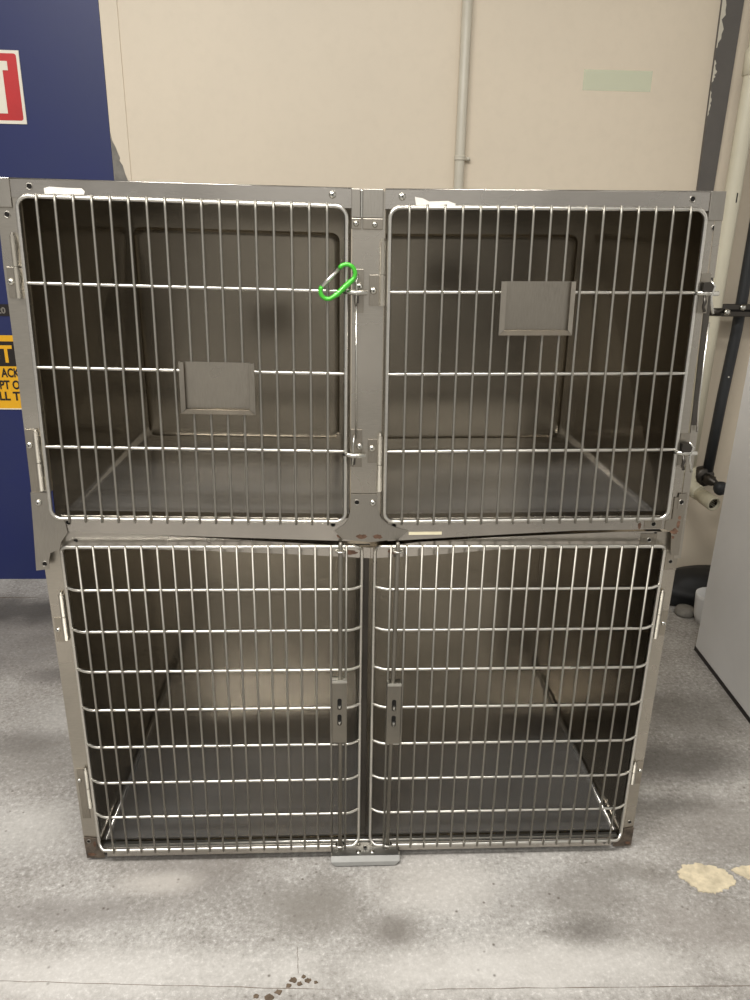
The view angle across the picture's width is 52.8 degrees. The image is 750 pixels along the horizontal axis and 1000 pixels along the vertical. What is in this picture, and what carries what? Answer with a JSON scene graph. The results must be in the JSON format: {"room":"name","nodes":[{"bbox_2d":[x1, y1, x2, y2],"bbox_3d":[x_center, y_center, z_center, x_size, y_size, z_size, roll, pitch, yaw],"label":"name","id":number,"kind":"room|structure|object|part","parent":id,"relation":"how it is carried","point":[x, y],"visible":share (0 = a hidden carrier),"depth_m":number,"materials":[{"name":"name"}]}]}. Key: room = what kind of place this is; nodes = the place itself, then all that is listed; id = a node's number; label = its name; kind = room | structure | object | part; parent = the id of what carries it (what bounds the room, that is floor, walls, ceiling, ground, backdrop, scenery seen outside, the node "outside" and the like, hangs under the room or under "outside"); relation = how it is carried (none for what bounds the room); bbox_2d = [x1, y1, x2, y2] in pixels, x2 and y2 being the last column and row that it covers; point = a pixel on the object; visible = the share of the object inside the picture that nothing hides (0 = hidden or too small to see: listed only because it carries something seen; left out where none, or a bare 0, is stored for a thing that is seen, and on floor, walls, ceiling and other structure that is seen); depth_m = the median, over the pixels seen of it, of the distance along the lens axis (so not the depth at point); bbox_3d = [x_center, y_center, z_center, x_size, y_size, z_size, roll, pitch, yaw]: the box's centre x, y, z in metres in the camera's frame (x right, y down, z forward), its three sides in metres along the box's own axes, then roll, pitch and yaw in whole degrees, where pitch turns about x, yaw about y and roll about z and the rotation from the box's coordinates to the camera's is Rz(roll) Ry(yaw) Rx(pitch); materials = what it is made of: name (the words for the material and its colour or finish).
{"room":"veterinary clinic","nodes":[
{"label":"veterinary clinic","id":0,"kind":"room"},
{"bbox_2d":[0,579,749,999],"bbox_3d":[0.325,1.296,0.417,8.200,0.120,5.660,0,19,-3],"label":"floor","id":1,"kind":"structure","parent":0,"point":[622,922],"depth_m":1.56,"materials":[{"name":"concrete"}]},
{"bbox_2d":[0,597,38,597],"bbox_3d":[-1.613,0.363,2.825,0.752,0.001,0.023,0,19,-3],"label":"trim","id":2,"kind":"structure","parent":1,"relation":"on","point":[0,597],"depth_m":2.83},
{"bbox_2d":[16,981,308,988],"bbox_3d":[-0.526,0.883,1.381,0.890,0.001,0.050,0,19,-3],"label":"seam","id":3,"kind":"structure","parent":1,"relation":"on","point":[16,981],"depth_m":1.38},
{"bbox_2d":[264,993,273,999],"bbox_3d":[-0.190,0.895,1.362,0.018,0.001,0.012,0,19,-3],"label":"flake","id":4,"kind":"object","parent":1,"relation":"on","point":[269,996],"visible":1,"depth_m":1.36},
{"bbox_2d":[289,977,296,982],"bbox_3d":[-0.151,0.885,1.394,0.014,0.001,0.011,7,20,18],"label":"flake","id":5,"kind":"object","parent":1,"relation":"on","point":[294,980],"visible":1,"depth_m":1.39,"materials":[{"name":"brown"}]},
{"bbox_2d":[45,467,677,865],"bbox_3d":[-0.035,0.317,1.856,1.214,0.769,0.732,0,19,-3],"label":"cage","id":6,"kind":"object","parent":1,"relation":"on","point":[361,703],"visible":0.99,"depth_m":1.76,"materials":[{"name":"silver metal"}]},
{"bbox_3d":[-0.606,0.311,1.859,0.001,0.705,0.670,0,19,-2],"label":"panel","id":7,"kind":"part","parent":6,"relation":"part of","materials":[{"name":"silver metal"}]},
{"bbox_3d":[-0.310,0.419,1.528,0.567,0.712,0.019,0,19,-3],"label":"barred door","id":8,"kind":"part","parent":6,"relation":"part of","materials":[{"name":"metal"}]},
{"bbox_3d":[-0.307,-0.026,1.743,0.568,0.056,0.674,0,19,-3],"label":"rail","id":9,"kind":"part","parent":6,"relation":"part of","materials":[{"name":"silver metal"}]},
{"bbox_3d":[-0.070,0.417,1.519,0.008,0.714,0.012,0,19,-3],"label":"lock rod","id":10,"kind":"part","parent":6,"relation":"part of","materials":[{"name":"metal"}]},
{"bbox_3d":[-0.051,0.202,2.203,1.134,0.705,0.001,0,19,-3],"label":"panel","id":11,"kind":"part","parent":6,"relation":"part of","materials":[{"name":"silver metal"}]},
{"bbox_3d":[-0.027,0.764,1.684,1.155,0.024,0.024,0,19,-3],"label":"rail","id":12,"kind":"part","parent":6,"relation":"part of","materials":[{"name":"silver metal"}]},
{"bbox_3d":[-0.037,0.319,1.890,0.012,0.681,0.657,0,19,-3],"label":"divider panel","id":13,"kind":"part","parent":6,"relation":"part of","materials":[{"name":"metal"}]},
{"bbox_2d":[0,177,726,570],"bbox_3d":[-0.040,-0.288,1.610,1.248,0.680,0.621,0,19,-3],"label":"cage","id":14,"kind":"object","parent":6,"relation":"on","point":[519,361],"visible":0.99,"depth_m":1.52,"materials":[{"name":"silver metal"}]},
{"bbox_3d":[-0.595,-0.329,1.582,0.025,0.574,0.586,1,19,0],"label":"panel","id":15,"kind":"part","parent":14,"relation":"part of","materials":[{"name":"silver metal"}]},
{"bbox_3d":[-0.316,-0.508,1.253,0.557,0.037,0.026,0,19,-3],"label":"rail","id":16,"kind":"part","parent":14,"relation":"part of","materials":[{"name":"silver metal"}]},
{"bbox_3d":[-0.319,-0.227,1.316,0.542,0.561,0.035,0,19,-3],"label":"barred door","id":17,"kind":"part","parent":14,"relation":"part of","materials":[{"name":"metal"}]},
{"bbox_3d":[-0.311,0.048,1.415,0.530,0.051,0.027,0,19,-3],"label":"rail","id":18,"kind":"part","parent":14,"relation":"part of","materials":[{"name":"silver metal"}]},
{"bbox_3d":[-0.337,-0.421,1.870,0.538,0.580,0.004,0,19,-3],"label":"panel","id":19,"kind":"part","parent":14,"relation":"part of","materials":[{"name":"silver metal"}]},
{"bbox_3d":[-0.323,-0.602,1.515,0.544,0.008,0.556,0,19,-3],"label":"roof panel","id":20,"kind":"part","parent":14,"relation":"part of","materials":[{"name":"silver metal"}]},
{"bbox_2d":[318,262,356,300],"bbox_3d":[-0.062,-0.367,1.271,0.066,0.063,0.016,-6,20,-19],"label":"carabiner","id":21,"kind":"object","parent":14,"relation":"hanging from","point":[352,279],"visible":1,"depth_m":1.27,"materials":[{"name":"metal"}]},
{"bbox_3d":[-0.057,-0.322,1.609,0.003,0.574,0.585,0,19,-3],"label":"panel","id":22,"kind":"part","parent":14,"relation":"part of","materials":[{"name":"silver metal"}]},
{"bbox_3d":[-0.031,-0.463,1.266,0.016,0.018,0.004,0,19,-3],"label":"tab plate","id":23,"kind":"part","parent":14,"relation":"part of","materials":[{"name":"silver metal"}]},
{"bbox_3d":[-0.034,-0.094,1.374,0.021,0.070,0.007,0,19,-3],"label":"strike plate","id":24,"kind":"part","parent":14,"relation":"part of","materials":[{"name":"grey metal"}]},
{"bbox_3d":[-0.033,-0.226,1.329,0.003,0.240,0.015,-1,19,-7],"label":"latch rod","id":25,"kind":"part","parent":14,"relation":"part of","materials":[{"name":"metal"}]},
{"bbox_3d":[-0.028,-0.359,1.297,0.018,0.072,0.007,0,19,-3],"label":"strike plate","id":26,"kind":"part","parent":14,"relation":"part of","materials":[{"name":"silver metal"}]},
{"bbox_3d":[-0.004,-0.463,1.268,0.034,0.018,0.004,0,19,-3],"label":"tab plate","id":27,"kind":"part","parent":14,"relation":"part of","materials":[{"name":"silver metal"}]},
{"bbox_3d":[0.003,-0.322,1.612,0.003,0.574,0.585,0,19,-2],"label":"panel","id":28,"kind":"part","parent":14,"relation":"part of","materials":[{"name":"silver metal"}]},
{"bbox_3d":[0.262,-0.420,1.898,0.544,0.580,0.004,0,19,-3],"label":"panel","id":29,"kind":"part","parent":14,"relation":"part of","materials":[{"name":"silver metal"}]},
{"bbox_3d":[0.292,0.049,1.443,0.538,0.051,0.027,0,19,-3],"label":"rail","id":30,"kind":"part","parent":14,"relation":"part of","materials":[{"name":"silver metal"}]},
{"bbox_3d":[0.290,-0.226,1.345,0.544,0.561,0.035,0,19,-3],"label":"barred door","id":31,"kind":"part","parent":14,"relation":"part of","materials":[{"name":"metal"}]},
{"bbox_3d":[0.297,-0.508,1.281,0.560,0.039,0.027,0,19,-3],"label":"rail","id":32,"kind":"part","parent":14,"relation":"part of","materials":[{"name":"silver metal"}]},
{"bbox_3d":[0.547,-0.328,1.636,0.027,0.574,0.586,-1,19,-5],"label":"panel","id":33,"kind":"part","parent":14,"relation":"part of","materials":[{"name":"silver metal"}]},
{"bbox_3d":[0.529,0.045,1.439,0.033,0.019,0.002,0,19,-3],"label":"tab plate","id":34,"kind":"part","parent":14,"relation":"part of","materials":[{"name":"grey metal"}]},
{"bbox_3d":[0.580,0.003,1.427,0.016,0.031,0.003,0,19,-3],"label":"tab plate","id":35,"kind":"part","parent":14,"relation":"part of","materials":[{"name":"grey metal"}]},
{"bbox_3d":[0.572,-0.094,1.402,0.018,0.061,0.006,0,19,-3],"label":"strike plate","id":36,"kind":"part","parent":14,"relation":"part of","materials":[{"name":"grey metal"}]},
{"bbox_3d":[0.580,-0.079,1.388,0.015,0.058,0.008,6,20,14],"label":"latch lever","id":37,"kind":"part","parent":14,"relation":"part of","materials":[{"name":"metal"}]},
{"bbox_3d":[0.588,-0.219,1.359,0.005,0.195,0.014,-7,21,-22],"label":"latch rod","id":38,"kind":"part","parent":14,"relation":"part of","materials":[{"name":"metal"}]},
{"bbox_3d":[0.575,-0.362,1.324,0.018,0.068,0.007,0,19,-3],"label":"strike plate","id":39,"kind":"part","parent":14,"relation":"part of","materials":[{"name":"silver metal"}]},
{"bbox_3d":[0.584,-0.351,1.309,0.015,0.058,0.008,6,20,14],"label":"latch lever","id":40,"kind":"part","parent":14,"relation":"part of","materials":[{"name":"metal"}]},
{"bbox_3d":[0.034,0.417,1.524,0.013,0.714,0.012,0,19,-3],"label":"lock rod","id":41,"kind":"part","parent":6,"relation":"part of","materials":[{"name":"metal"}]},
{"bbox_3d":[-0.028,-0.021,1.771,1.155,0.003,0.670,0,19,-3],"label":"roof panel","id":42,"kind":"part","parent":6,"relation":"part of","materials":[{"name":"silver metal"}]},
{"bbox_3d":[0.268,0.086,1.452,0.550,0.055,0.002,0,19,-3],"label":"rail","id":43,"kind":"part","parent":6,"relation":"part of","materials":[{"name":"silver metal"}]},
{"bbox_3d":[0.275,0.419,1.555,0.567,0.712,0.019,0,19,-3],"label":"barred door","id":44,"kind":"part","parent":6,"relation":"part of","materials":[{"name":"metal"}]},
{"bbox_3d":[0.536,0.313,1.913,0.001,0.705,0.670,0,19,-4],"label":"panel","id":45,"kind":"part","parent":6,"relation":"part of","materials":[{"name":"silver metal"}]},
{"bbox_3d":[0.528,0.075,1.459,0.032,0.023,0.001,0,19,-3],"label":"tab plate","id":46,"kind":"part","parent":6,"relation":"part of","materials":[{"name":"grey metal"}]},
{"bbox_3d":[0.579,0.119,1.478,0.024,0.038,0.002,0,19,-3],"label":"tab plate","id":47,"kind":"part","parent":6,"relation":"part of","materials":[{"name":"grey metal"}]},
{"bbox_2d":[425,986,684,989],"bbox_3d":[0.455,0.897,1.391,0.750,0.001,0.016,0,19,-3],"label":"trim","id":48,"kind":"structure","parent":1,"relation":"on","point":[656,986],"depth_m":1.39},
{"bbox_2d":[674,604,693,618],"bbox_3d":[1.144,0.407,2.790,0.073,0.032,0.073,0,19,-3],"label":"puck","id":49,"kind":"object","parent":1,"relation":"on","point":[686,611],"visible":0.95,"depth_m":2.77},
{"bbox_2d":[669,565,710,607],"bbox_3d":[1.262,0.318,2.918,0.453,0.119,0.248,0,19,-3],"label":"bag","id":50,"kind":"object","parent":1,"relation":"on","point":[687,579],"visible":0.26,"depth_m":2.84,"materials":[{"name":"plastic"}]},
{"bbox_2d":[694,587,706,624],"bbox_3d":[1.211,0.391,2.718,0.124,0.112,0.124,0,19,-3],"label":"pot","id":51,"kind":"object","parent":1,"relation":"on","point":[700,593],"visible":0.31,"depth_m":2.71,"materials":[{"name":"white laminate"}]},
{"bbox_2d":[677,862,735,894],"bbox_3d":[0.717,0.817,1.633,0.120,0.002,0.085,0,19,-3],"label":"mortar patch","id":52,"kind":"object","parent":1,"relation":"on","point":[706,878],"visible":1,"depth_m":1.63,"materials":[{"name":"beige concrete"}]},
{"bbox_2d":[694,357,749,722],"bbox_3d":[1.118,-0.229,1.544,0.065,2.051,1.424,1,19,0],"label":"cabinet","id":53,"kind":"object","parent":1,"relation":"on","point":[723,639],"visible":1,"depth_m":2.29,"materials":[{"name":"laminate"}]},
{"bbox_2d":[731,865,749,879],"bbox_3d":[0.824,0.814,1.646,0.089,0.002,0.048,0,19,-3],"label":"mortar patch","id":54,"kind":"object","parent":1,"relation":"on","point":[744,871],"visible":1,"depth_m":1.65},
{"bbox_2d":[0,0,749,578],"bbox_3d":[0.226,-1.269,2.590,8.200,3.300,0.148,0,19,-3],"label":"wall","id":55,"kind":"structure","parent":0,"point":[357,94],"depth_m":2.49,"materials":[{"name":"beige paint"}]},
{"bbox_2d":[0,304,9,315],"bbox_3d":[-1.380,-0.665,2.644,0.197,0.040,0.004,0,19,-3],"label":"label strip","id":56,"kind":"object","parent":55,"relation":"attached to","point":[4,308],"visible":0.99,"depth_m":2.65,"materials":[{"name":"black plastic"}]},
{"bbox_2d":[0,335,21,409],"bbox_3d":[-1.422,-0.457,2.714,0.360,0.267,0.004,0,19,-3],"label":"caution sign","id":57,"kind":"object","parent":55,"relation":"attached to","point":[10,399],"visible":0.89,"depth_m":2.72,"materials":[{"name":"yellow plastic"}]},
{"bbox_2d":[0,50,26,123],"bbox_3d":[-1.351,-1.323,2.416,0.442,0.211,0.005,0,19,-3],"label":"exit sign","id":58,"kind":"object","parent":55,"relation":"attached to","point":[12,102],"visible":1,"depth_m":2.43,"materials":[{"name":"red plastic"}]},
{"bbox_2d":[98,0,131,180],"bbox_3d":[-0.841,-1.242,2.472,0.056,3.290,0.003,0,19,-3],"label":"trim","id":59,"kind":"structure","parent":55,"relation":"attached to","point":[108,9],"depth_m":2.43,"materials":[{"name":"beige paint"}]},
{"bbox_2d":[110,134,127,180],"bbox_3d":[-0.834,-1.088,2.524,0.074,0.245,0.001,0,19,-3],"label":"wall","id":60,"kind":"structure","parent":55,"relation":"attached to","point":[119,173],"depth_m":2.52,"materials":[{"name":"grey paint"}]},
{"bbox_2d":[454,0,472,188],"bbox_3d":[0.295,-1.244,2.505,0.055,3.270,0.040,0,19,-3],"label":"pipe","id":61,"kind":"object","parent":55,"relation":"attached to","point":[460,158],"visible":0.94,"depth_m":2.46,"materials":[{"name":"white metal"}]},
{"bbox_2d":[696,0,743,190],"bbox_3d":[1.142,-1.238,2.560,0.102,3.290,0.014,0,19,-3],"label":"batten","id":62,"kind":"object","parent":55,"relation":"attached to","point":[730,13],"visible":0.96,"depth_m":2.51,"materials":[{"name":"grey paint"}]},
{"bbox_2d":[696,221,749,495],"bbox_3d":[1.302,-1.397,2.406,0.098,2.882,0.155,0,19,-3],"label":"pipe","id":63,"kind":"object","parent":55,"relation":"attached to","point":[705,476],"visible":0.91,"depth_m":2.79,"materials":[{"name":"metal"}]},
{"bbox_3d":[1.287,-0.053,2.844,0.055,0.055,0.102,0,19,-3],"label":"valve knob","id":64,"kind":"part","parent":63,"relation":"part of","materials":[{"name":"black plastic"}]},
{"bbox_2d":[709,304,749,316],"bbox_3d":[1.299,-0.675,2.686,0.316,0.042,0.127,-5,20,-16],"label":"clamp","id":65,"kind":"object","parent":55,"relation":"attached to","point":[729,310],"visible":0.67,"depth_m":2.65,"materials":[{"name":"metal"}]},
{"bbox_3d":[0.378,-1.948,-0.634,8.200,0.100,5.800,0,19,-3],"label":"ceiling","id":66,"kind":"structure","parent":0,"visible":0},
{"bbox_2d":[682,36,749,510],"bbox_3d":[1.222,-1.361,2.334,0.072,2.907,0.186,-6,20,-20],"label":"pvc pipe","id":67,"kind":"object","parent":66,"relation":"attached to","point":[738,155],"visible":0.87,"depth_m":2.54,"materials":[{"name":"beige plastic"}]},
{"bbox_2d":[694,488,720,510],"bbox_3d":[1.210,-0.005,2.769,0.053,0.060,0.111,-3,20,-11],"label":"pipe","id":68,"kind":"object","parent":67,"relation":"attached to","point":[704,497],"depth_m":2.74,"materials":[{"name":"plastic"}]}
]}

